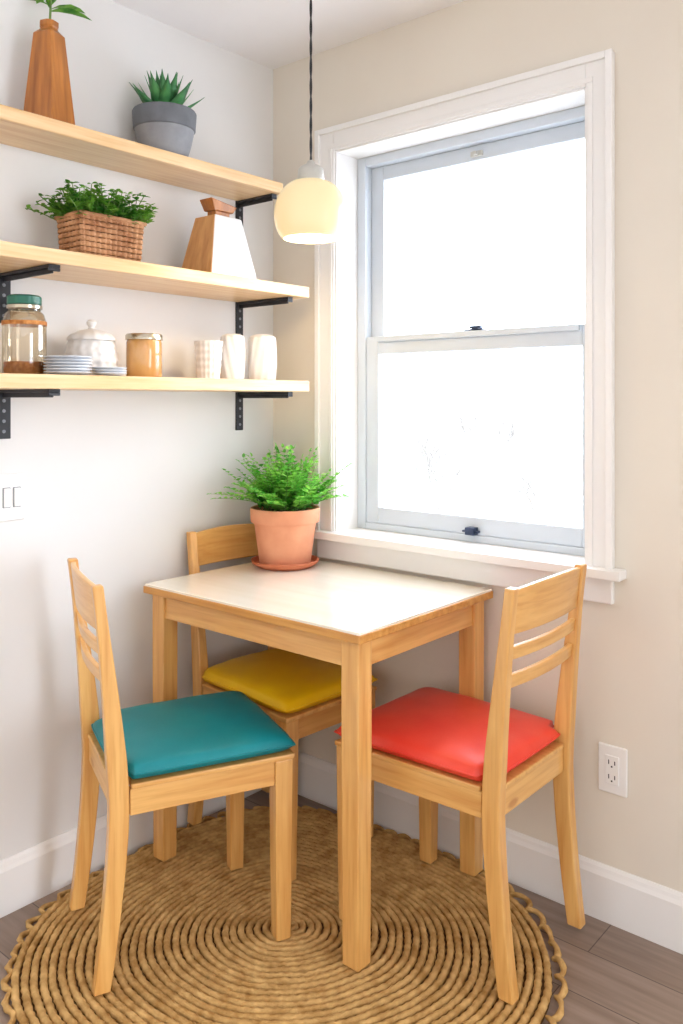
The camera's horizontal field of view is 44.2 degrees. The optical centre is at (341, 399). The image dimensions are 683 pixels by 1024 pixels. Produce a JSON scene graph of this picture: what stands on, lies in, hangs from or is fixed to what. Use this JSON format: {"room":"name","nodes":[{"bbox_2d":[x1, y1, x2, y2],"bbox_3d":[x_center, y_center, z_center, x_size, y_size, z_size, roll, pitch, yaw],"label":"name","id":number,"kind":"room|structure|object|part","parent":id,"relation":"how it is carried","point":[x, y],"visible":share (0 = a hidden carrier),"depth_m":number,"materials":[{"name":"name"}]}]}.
{"room":"dining room","nodes":[
{"label":"dining room","id":0,"kind":"room"},
{"bbox_2d":[0,0,272,859],"bbox_3d":[-1.598,0.087,1.389,0.150,2.440,4.360,0,0,40],"label":"wall","id":1,"kind":"structure","parent":0,"point":[116,482],"depth_m":2.38,"materials":[{"name":"white paint"}]},
{"bbox_2d":[0,473,24,521],"bbox_3d":[-0.845,0.249,2.151,0.013,0.120,0.074,0,0,40],"label":"light switch","id":2,"kind":"object","parent":1,"relation":"attached to","point":[12,486],"visible":1,"depth_m":2.15,"materials":[{"name":"white plastic"}]},
{"bbox_2d":[0,389,59,438],"bbox_3d":[-0.769,0.036,2.061,0.245,0.125,0.038,0,0,40],"label":"shelf bracket","id":3,"kind":"object","parent":1,"relation":"attached to","point":[5,395],"visible":0.97,"depth_m":2.12,"materials":[{"name":"black metal"}]},
{"bbox_2d":[0,264,59,322],"bbox_3d":[-0.769,-0.258,2.061,0.245,0.125,0.038,0,0,40],"label":"shelf bracket","id":4,"kind":"object","parent":1,"relation":"attached to","point":[6,278],"visible":0.9,"depth_m":2.09,"materials":[{"name":"black metal"}]},
{"bbox_2d":[0,788,261,917],"bbox_3d":[-1.587,1.238,1.275,0.015,0.137,4.200,0,0,40],"label":"baseboard","id":5,"kind":"structure","parent":1,"relation":"attached to","point":[27,876],"depth_m":2.24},
{"bbox_2d":[0,104,282,200],"bbox_3d":[-0.678,-0.668,2.215,0.185,0.034,1.310,0,0,40],"label":"wall shelf","id":6,"kind":"object","parent":1,"relation":"attached to","point":[22,129],"visible":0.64,"depth_m":2.27,"materials":[{"name":"brown wood"}]},
{"bbox_2d":[24,0,91,124],"bbox_3d":[-0.741,-0.875,2.152,0.147,0.380,0.189,0,0,34],"label":"wooden vase","id":7,"kind":"object","parent":6,"relation":"on","point":[48,94],"visible":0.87,"depth_m":2.10,"materials":[{"name":"brown wood"}]},
{"bbox_2d":[129,70,204,156],"bbox_3d":[-0.506,-0.811,2.395,0.205,0.253,0.212,0,0,40],"label":"potted succulent","id":8,"kind":"object","parent":6,"relation":"on","point":[162,121],"visible":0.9,"depth_m":2.35,"materials":[{"name":"grey ceramic"}]},
{"bbox_2d":[132,101,196,156],"bbox_3d":[-0.507,-0.755,2.410,0.182,0.140,0.182,0,0,40],"label":"pot","id":9,"kind":"object","parent":8,"relation":"on","point":[170,126],"depth_m":2.34,"materials":[{"name":"grey ceramic"}]},
{"bbox_2d":[0,240,308,301],"bbox_3d":[-0.636,-0.337,2.205,0.262,0.034,1.348,0,0,40],"label":"wall shelf","id":10,"kind":"object","parent":1,"relation":"attached to","point":[75,267],"visible":0.8,"depth_m":2.22,"materials":[{"name":"brown wood"}]},
{"bbox_2d":[25,179,157,261],"bbox_3d":[-0.628,-0.453,2.195,0.222,0.199,0.322,0,0,40],"label":"basket planter","id":11,"kind":"object","parent":10,"relation":"on","point":[88,222],"visible":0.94,"depth_m":2.13,"materials":[{"name":"wicker"}]},
{"bbox_2d":[54,210,146,261],"bbox_3d":[-0.625,-0.412,2.188,0.124,0.117,0.204,0,0,40],"label":"basket","id":12,"kind":"object","parent":11,"relation":"on","point":[109,233],"depth_m":2.13,"materials":[{"name":"wicker"}]},
{"bbox_2d":[182,197,256,278],"bbox_3d":[-0.369,-0.474,2.514,0.149,0.240,0.185,0,0,40],"label":"ornament","id":13,"kind":"object","parent":10,"relation":"on","point":[217,243],"visible":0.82,"depth_m":2.47,"materials":[{"name":"white wood"}]},
{"bbox_3d":[-0.413,-0.448,2.461,0.146,0.186,0.048,0,0,40],"label":"wood panel","id":14,"kind":"part","parent":13,"relation":"part of","materials":[{"name":"brown wood"}]},
{"bbox_2d":[0,373,308,391],"bbox_3d":[-0.636,-0.043,2.205,0.262,0.034,1.348,0,0,40],"label":"wall shelf","id":15,"kind":"object","parent":1,"relation":"attached to","point":[8,381],"visible":0.98,"depth_m":2.16,"materials":[{"name":"brown wood"}]},
{"bbox_2d":[1,294,46,373],"bbox_3d":[-0.785,-0.159,2.080,0.106,0.198,0.106,0,0,40],"label":"glass jar","id":16,"kind":"object","parent":15,"relation":"on","point":[15,302],"visible":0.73,"depth_m":2.07,"materials":[{"name":"glass"},{"name":"green painted metal"}]},
{"bbox_3d":[-0.785,-0.246,2.080,0.082,0.024,0.082,0,0,40],"label":"lid","id":17,"kind":"part","parent":16,"relation":"part of","materials":[{"name":"green metal"}]},
{"bbox_2d":[43,371,91,374],"bbox_3d":[-0.674,-0.065,2.069,0.116,0.010,0.116,0,0,40],"label":"plate","id":18,"kind":"object","parent":15,"relation":"on","point":[47,372],"visible":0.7,"depth_m":2.03,"materials":[{"name":"white ceramic"}]},
{"bbox_2d":[43,368,91,370],"bbox_3d":[-0.674,-0.072,2.069,0.116,0.010,0.116,0,0,-17],"label":"plate","id":19,"kind":"object","parent":18,"relation":"on","point":[47,369],"visible":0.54,"depth_m":2.03,"materials":[{"name":"white ceramic"}]},
{"bbox_2d":[43,365,91,367],"bbox_3d":[-0.674,-0.080,2.069,0.116,0.010,0.116,0,0,16],"label":"plate","id":20,"kind":"object","parent":19,"relation":"on","point":[48,366],"visible":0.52,"depth_m":2.03,"materials":[{"name":"white ceramic"}]},
{"bbox_2d":[43,362,91,364],"bbox_3d":[-0.674,-0.087,2.069,0.116,0.010,0.116,0,0,-42],"label":"plate","id":21,"kind":"object","parent":20,"relation":"on","point":[48,363],"visible":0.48,"depth_m":2.03,"materials":[{"name":"white ceramic"}]},
{"bbox_2d":[43,358,91,361],"bbox_3d":[-0.674,-0.095,2.069,0.116,0.010,0.116,0,0,-9],"label":"plate","id":22,"kind":"object","parent":21,"relation":"on","point":[54,359],"visible":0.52,"depth_m":2.03,"materials":[{"name":"white ceramic"}]},
{"bbox_2d":[43,355,91,358],"bbox_3d":[-0.674,-0.102,2.069,0.116,0.010,0.116,0,0,24],"label":"plate","id":23,"kind":"object","parent":22,"relation":"on","point":[49,356],"visible":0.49,"depth_m":2.03,"materials":[{"name":"white ceramic"}]},
{"bbox_2d":[64,320,118,374],"bbox_3d":[-0.665,-0.137,2.234,0.139,0.154,0.139,0,0,40],"label":"ceramic canister","id":24,"kind":"object","parent":15,"relation":"on","point":[100,345],"visible":0.67,"depth_m":2.18,"materials":[{"name":"white ceramic"}]},
{"bbox_3d":[-0.665,-0.185,2.234,0.126,0.057,0.126,0,0,40],"label":"lid","id":25,"kind":"part","parent":24,"relation":"part of","materials":[{"name":"white ceramic"}]},
{"bbox_2d":[92,372,126,375],"bbox_3d":[-0.588,-0.065,2.133,0.086,0.010,0.086,0,0,40],"label":"saucer","id":26,"kind":"object","parent":15,"relation":"on","point":[96,373],"visible":0.82,"depth_m":2.10,"materials":[{"name":"white ceramic"}]},
{"bbox_2d":[92,369,126,371],"bbox_3d":[-0.588,-0.071,2.133,0.086,0.010,0.086,0,0,40],"label":"saucer","id":27,"kind":"object","parent":26,"relation":"on","point":[99,370],"visible":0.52,"depth_m":2.10,"materials":[{"name":"white ceramic"}]},
{"bbox_2d":[92,367,126,369],"bbox_3d":[-0.588,-0.078,2.133,0.086,0.010,0.086,0,0,40],"label":"saucer","id":28,"kind":"object","parent":27,"relation":"on","point":[96,368],"visible":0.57,"depth_m":2.10,"materials":[{"name":"white ceramic"}]},
{"bbox_2d":[125,333,162,376],"bbox_3d":[-0.538,-0.119,2.291,0.100,0.119,0.100,0,0,40],"label":"candle jar","id":29,"kind":"object","parent":15,"relation":"on","point":[143,350],"visible":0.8,"depth_m":2.25,"materials":[{"name":"orange glass"}]},
{"bbox_3d":[-0.538,-0.171,2.291,0.100,0.017,0.100,0,0,40],"label":"lid","id":30,"kind":"part","parent":29,"relation":"part of","materials":[{"name":"gold metal"}]},
{"bbox_2d":[194,340,222,378],"bbox_3d":[-0.390,-0.116,2.462,0.083,0.112,0.083,0,0,40],"label":"ceramic vase","id":31,"kind":"object","parent":15,"relation":"on","point":[208,353],"visible":0.97,"depth_m":2.43,"materials":[{"name":"white ceramic"}]},
{"bbox_2d":[220,334,244,378],"bbox_3d":[-0.332,-0.130,2.552,0.080,0.140,0.079,0,0,-25],"label":"ceramic vase","id":32,"kind":"object","parent":15,"relation":"on","point":[233,348],"visible":0.84,"depth_m":2.52,"materials":[{"name":"white ceramic"}]},
{"bbox_2d":[248,334,276,379],"bbox_3d":[-0.246,-0.132,2.619,0.092,0.143,0.092,0,0,40],"label":"ceramic vase","id":33,"kind":"object","parent":15,"relation":"on","point":[262,350],"visible":0.96,"depth_m":2.58,"materials":[{"name":"white ceramic"}]},
{"bbox_2d":[235,193,276,224],"bbox_3d":[-0.275,-0.589,2.706,0.165,0.125,0.030,0,0,40],"label":"shelf bracket","id":34,"kind":"object","parent":1,"relation":"attached to","point":[239,205],"visible":0.8,"depth_m":2.72,"materials":[{"name":"black metal"}]},
{"bbox_2d":[235,392,292,429],"bbox_3d":[-0.248,0.036,2.683,0.235,0.125,0.030,0,0,40],"label":"shelf bracket","id":35,"kind":"object","parent":1,"relation":"attached to","point":[239,396],"visible":0.94,"depth_m":2.74,"materials":[{"name":"black metal"}]},
{"bbox_2d":[235,297,292,335],"bbox_3d":[-0.248,-0.258,2.683,0.235,0.125,0.030,0,0,40],"label":"shelf bracket","id":36,"kind":"object","parent":1,"relation":"attached to","point":[239,306],"visible":0.85,"depth_m":2.72,"materials":[{"name":"black metal"}]},
{"bbox_2d":[110,0,465,68],"bbox_3d":[0.004,-1.183,0.031,4.350,0.100,4.360,0,0,40],"label":"ceiling","id":37,"kind":"structure","parent":0,"point":[273,34],"depth_m":2.51,"materials":[{"name":"white paint"}]},
{"bbox_2d":[274,0,346,243],"bbox_3d":[-0.082,-0.782,2.249,0.196,0.702,0.196,0,0,-13],"label":"pendant lamp","id":38,"kind":"object","parent":37,"relation":"hanging from","point":[310,209],"visible":1,"depth_m":2.18,"materials":[{"name":"beige glass"}]},
{"bbox_3d":[-0.082,-0.508,2.249,0.197,0.156,0.197,0,0,40],"label":"lamp shade","id":39,"kind":"part","parent":38,"relation":"part of","materials":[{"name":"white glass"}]},
{"bbox_3d":[-0.082,-0.863,2.249,0.007,0.500,0.008,0,0,40],"label":"cord","id":40,"kind":"part","parent":38,"relation":"part of","materials":[{"name":"black metal"}]},
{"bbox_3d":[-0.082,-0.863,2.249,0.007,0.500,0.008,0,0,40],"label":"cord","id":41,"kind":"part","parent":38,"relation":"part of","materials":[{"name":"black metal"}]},
{"bbox_2d":[0,790,682,1023],"bbox_3d":[0.004,1.357,0.031,4.350,0.100,4.360,0,0,40],"label":"floor","id":42,"kind":"structure","parent":0,"point":[614,975],"depth_m":1.94,"materials":[{"name":"grey wood"}]},
{"bbox_2d":[1,805,567,1023],"bbox_3d":[-0.123,1.297,2.010,1.249,0.019,1.173,0,0,37],"label":"rug","id":43,"kind":"object","parent":42,"relation":"on","point":[196,944],"visible":0.79,"depth_m":1.99,"materials":[{"name":"wicker"}]},
{"bbox_2d":[67,558,295,995],"bbox_3d":[-0.408,0.844,2.076,0.484,0.887,0.393,0,0,-26],"label":"dining chair","id":44,"kind":"object","parent":43,"relation":"on","point":[181,751],"visible":1,"depth_m":1.97,"materials":[{"name":"brown wood"}]},
{"bbox_3d":[-0.656,0.845,2.143,0.080,0.885,0.034,0,0,-26],"label":"leg","id":45,"kind":"part","parent":44,"relation":"part of","materials":[{"name":"brown wood"}]},
{"bbox_3d":[-0.602,0.514,1.981,0.052,0.228,0.324,0,0,-26],"label":"backrest","id":46,"kind":"part","parent":44,"relation":"part of","materials":[{"name":"brown wood"}]},
{"bbox_3d":[-0.565,0.885,1.999,0.020,0.058,0.303,0,0,-26],"label":"seat rail","id":47,"kind":"part","parent":44,"relation":"part of","materials":[{"name":"brown wood"}]},
{"bbox_3d":[-0.507,0.845,1.839,0.080,0.885,0.034,0,0,-26],"label":"leg","id":48,"kind":"part","parent":44,"relation":"part of","materials":[{"name":"brown wood"}]},
{"bbox_3d":[-0.386,0.850,2.087,0.424,0.012,0.388,0,0,-26],"label":"seat","id":49,"kind":"part","parent":44,"relation":"part of","materials":[{"name":"brown wood"}]},
{"bbox_2d":[91,691,295,778],"bbox_3d":[-0.381,0.815,2.089,0.424,0.058,0.393,0,0,-26],"label":"seat cushion","id":50,"kind":"object","parent":44,"relation":"on","point":[199,736],"depth_m":1.99,"materials":[{"name":"teal leather"}]},
{"bbox_3d":[-0.315,0.885,1.928,0.339,0.058,0.020,0,0,-26],"label":"seat rail","id":51,"kind":"part","parent":44,"relation":"part of","materials":[{"name":"brown wood"}]},
{"bbox_3d":[-0.294,1.071,2.320,0.046,0.431,0.046,0,0,-26],"label":"leg","id":52,"kind":"part","parent":44,"relation":"part of","materials":[{"name":"brown wood"}]},
{"bbox_3d":[-0.145,1.071,2.018,0.046,0.431,0.046,0,0,-26],"label":"leg","id":53,"kind":"part","parent":44,"relation":"part of","materials":[{"name":"brown wood"}]},
{"bbox_2d":[186,523,377,881],"bbox_3d":[-0.191,0.844,2.516,0.490,0.887,0.364,0,0,44],"label":"dining chair","id":54,"kind":"object","parent":43,"relation":"on","point":[301,694],"visible":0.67,"depth_m":2.45,"materials":[{"name":"brown wood"}]},
{"bbox_3d":[-0.435,0.845,2.546,0.080,0.885,0.034,0,0,44],"label":"leg","id":55,"kind":"part","parent":54,"relation":"part of","materials":[{"name":"brown wood"}]},
{"bbox_3d":[-0.348,0.514,2.669,0.052,0.228,0.284,0,0,44],"label":"backrest","id":56,"kind":"part","parent":54,"relation":"part of","materials":[{"name":"brown wood"}]},
{"bbox_3d":[-0.288,0.885,2.391,0.020,0.058,0.346,0,0,-44],"label":"seat rail","id":57,"kind":"part","parent":54,"relation":"part of","materials":[{"name":"brown wood"}]},
{"bbox_3d":[-0.227,0.845,2.760,0.080,0.885,0.034,0,0,44],"label":"leg","id":58,"kind":"part","parent":54,"relation":"part of","materials":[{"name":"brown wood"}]},
{"bbox_3d":[-0.146,1.071,2.257,0.046,0.431,0.046,0,0,44],"label":"leg","id":59,"kind":"part","parent":54,"relation":"part of","materials":[{"name":"brown wood"}]},
{"bbox_3d":[-0.174,0.850,2.499,0.430,0.012,0.360,0,0,44],"label":"seat","id":60,"kind":"part","parent":54,"relation":"part of","materials":[{"name":"brown wood"}]},
{"bbox_2d":[202,648,377,712],"bbox_3d":[-0.170,0.815,2.495,0.430,0.058,0.364,0,0,44],"label":"seat cushion","id":61,"kind":"object","parent":54,"relation":"on","point":[277,680],"depth_m":2.40,"materials":[{"name":"yellow leather"}]},
{"bbox_3d":[-0.033,0.885,2.361,0.020,0.058,0.262,0,0,44],"label":"seat rail","id":62,"kind":"part","parent":54,"relation":"part of","materials":[{"name":"brown wood"}]},
{"bbox_3d":[0.069,1.071,2.477,0.046,0.431,0.046,0,0,44],"label":"leg","id":63,"kind":"part","parent":54,"relation":"part of","materials":[{"name":"brown wood"}]},
{"bbox_2d":[143,560,492,971],"bbox_3d":[-0.071,0.902,2.335,0.785,0.770,0.583,0,0,40],"label":"dining table","id":64,"kind":"object","parent":43,"relation":"on","point":[354,618],"visible":0.82,"depth_m":2.15,"materials":[{"name":"laminate"}]},
{"bbox_3d":[-0.498,0.915,2.371,0.051,0.744,0.051,0,0,40],"label":"leg","id":65,"kind":"part","parent":64,"relation":"part of","materials":[{"name":"brown wood"}]},
{"bbox_2d":[206,443,352,570],"bbox_3d":[-0.190,0.324,2.559,0.436,0.386,0.372,0,0,38],"label":"potted fern","id":66,"kind":"object","parent":64,"relation":"on","point":[284,517],"visible":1,"depth_m":2.55,"materials":[{"name":"plant"}]},
{"bbox_2d":[250,504,319,564],"bbox_3d":[-0.176,0.420,2.619,0.218,0.173,0.218,0,0,40],"label":"pot","id":67,"kind":"object","parent":66,"relation":"on","point":[285,533],"depth_m":2.54,"materials":[{"name":"ceramic"}]},
{"bbox_3d":[0.034,0.915,1.920,0.051,0.744,0.051,0,0,40],"label":"leg","id":68,"kind":"part","parent":64,"relation":"part of","materials":[{"name":"brown wood"}]},
{"bbox_3d":[0.355,0.915,2.298,0.051,0.744,0.051,0,0,40],"label":"leg","id":69,"kind":"part","parent":64,"relation":"part of","materials":[{"name":"brown wood"}]},
{"bbox_2d":[334,563,586,1004],"bbox_3d":[0.299,0.844,2.078,0.504,0.887,0.404,0,0,40],"label":"dining chair","id":70,"kind":"object","parent":43,"relation":"on","point":[479,758],"visible":0.91,"depth_m":1.95,"materials":[{"name":"brown wood"}]},
{"bbox_3d":[0.018,1.071,2.087,0.046,0.431,0.046,0,0,40],"label":"leg","id":71,"kind":"part","parent":70,"relation":"part of","materials":[{"name":"brown wood"}]},
{"bbox_3d":[0.171,0.885,1.954,0.360,0.058,0.020,0,0,39],"label":"seat rail","id":72,"kind":"part","parent":70,"relation":"part of","materials":[{"name":"brown wood"}]},
{"bbox_3d":[0.244,1.071,2.353,0.046,0.431,0.046,0,0,40],"label":"leg","id":73,"kind":"part","parent":70,"relation":"part of","materials":[{"name":"brown wood"}]},
{"bbox_2d":[334,687,559,780],"bbox_3d":[0.276,0.815,2.097,0.444,0.058,0.404,0,0,40],"label":"seat cushion","id":74,"kind":"object","parent":70,"relation":"on","point":[439,734],"depth_m":2.00,"materials":[{"name":"red leather"}]},
{"bbox_3d":[0.281,0.850,2.093,0.444,0.012,0.400,0,0,40],"label":"seat","id":75,"kind":"part","parent":70,"relation":"part of","materials":[{"name":"brown wood"}]},
{"bbox_3d":[0.344,0.845,1.818,0.080,0.885,0.034,0,0,40],"label":"leg","id":76,"kind":"part","parent":70,"relation":"part of","materials":[{"name":"brown wood"}]},
{"bbox_3d":[0.440,0.885,1.958,0.020,0.058,0.303,0,0,40],"label":"seat rail","id":77,"kind":"part","parent":70,"relation":"part of","materials":[{"name":"brown wood"}]},
{"bbox_3d":[0.471,0.514,1.932,0.052,0.228,0.324,0,0,40],"label":"backrest","id":78,"kind":"part","parent":70,"relation":"part of","materials":[{"name":"brown wood"}]},
{"bbox_3d":[0.563,0.845,2.075,0.080,0.885,0.034,0,0,40],"label":"leg","id":79,"kind":"part","parent":70,"relation":"part of","materials":[{"name":"brown wood"}]},
{"bbox_2d":[273,0,682,892],"bbox_3d":[1.419,0.087,1.584,4.200,2.440,0.160,0,0,40],"label":"wall","id":80,"kind":"structure","parent":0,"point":[630,680],"depth_m":2.10,"materials":[{"name":"white paint"}]},
{"bbox_2d":[314,48,625,604],"bbox_3d":[0.348,-0.181,2.461,1.036,1.382,0.208,0,0,40],"label":"window","id":81,"kind":"structure","parent":80,"relation":"attached to","point":[573,100],"depth_m":2.47,"materials":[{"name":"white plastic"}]},
{"bbox_3d":[0.339,0.432,2.449,1.036,0.024,0.178,0,0,40],"label":"sill","id":82,"kind":"part","parent":81,"relation":"part of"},
{"bbox_3d":[0.390,-0.185,2.518,0.834,1.211,0.063,0,0,40],"label":"frame","id":83,"kind":"part","parent":81,"relation":"part of","materials":[{"name":"white plastic"}]},
{"bbox_3d":[0.381,0.097,2.500,0.776,0.603,0.038,0,0,40],"label":"sash","id":84,"kind":"part","parent":81,"relation":"part of","materials":[{"name":"glass"}]},
{"bbox_3d":[0.402,-0.460,2.524,0.776,0.602,0.022,0,0,40],"label":"sash","id":85,"kind":"part","parent":81,"relation":"part of","materials":[{"name":"white glass"}]},
{"bbox_2d":[298,751,682,953],"bbox_3d":[1.363,1.238,1.517,4.200,0.137,0.015,0,0,40],"label":"baseboard","id":86,"kind":"structure","parent":80,"relation":"attached to","point":[649,910],"depth_m":2.21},
{"bbox_2d":[598,742,627,797],"bbox_3d":[0.677,0.924,2.101,0.074,0.120,0.012,0,0,40],"label":"power outlet","id":87,"kind":"object","parent":80,"relation":"attached to","point":[612,760],"visible":1,"depth_m":2.10,"materials":[{"name":"white plastic"}]},
{"bbox_2d":[605,754,618,785],"bbox_3d":[0.675,0.924,2.098,0.036,0.072,0.004,0,0,40],"label":"receptacle","id":88,"kind":"object","parent":87,"relation":"attached to","point":[611,760],"depth_m":2.10,"materials":[{"name":"white plastic"}]},
{"label":"outside","id":89,"kind":"structure","parent":0,"visible":0},
{"bbox_2d":[383,422,582,526],"bbox_3d":[38.735,3.507,48.832,120.000,0.001,119.500,0,0,40],"label":"snowy ground","id":90,"kind":"structure","parent":89,"point":[399,491],"depth_m":39.56,"materials":[{"name":"white snow"}]},
{"bbox_2d":[383,390,478,512],"bbox_3d":[1.569,1.631,16.073,1.820,3.764,2.061,0,0,-38],"label":"bare tree","id":91,"kind":"object","parent":90,"relation":"on","point":[439,457],"visible":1,"depth_m":15.92,"materials":[{"name":"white plant"}]},
{"bbox_2d":[432,375,548,518],"bbox_3d":[3.375,1.448,20.206,3.050,4.132,2.314,0,0,33],"label":"bare tree","id":92,"kind":"object","parent":90,"relation":"on","point":[512,434],"visible":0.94,"depth_m":20.04,"materials":[{"name":"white plant"}]},
{"bbox_2d":[478,408,582,524],"bbox_3d":[3.301,1.789,12.636,2.302,3.440,2.259,0,0,25],"label":"bare tree","id":93,"kind":"object","parent":90,"relation":"on","point":[526,481],"visible":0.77,"depth_m":12.49,"materials":[{"name":"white plant"}]}
]}

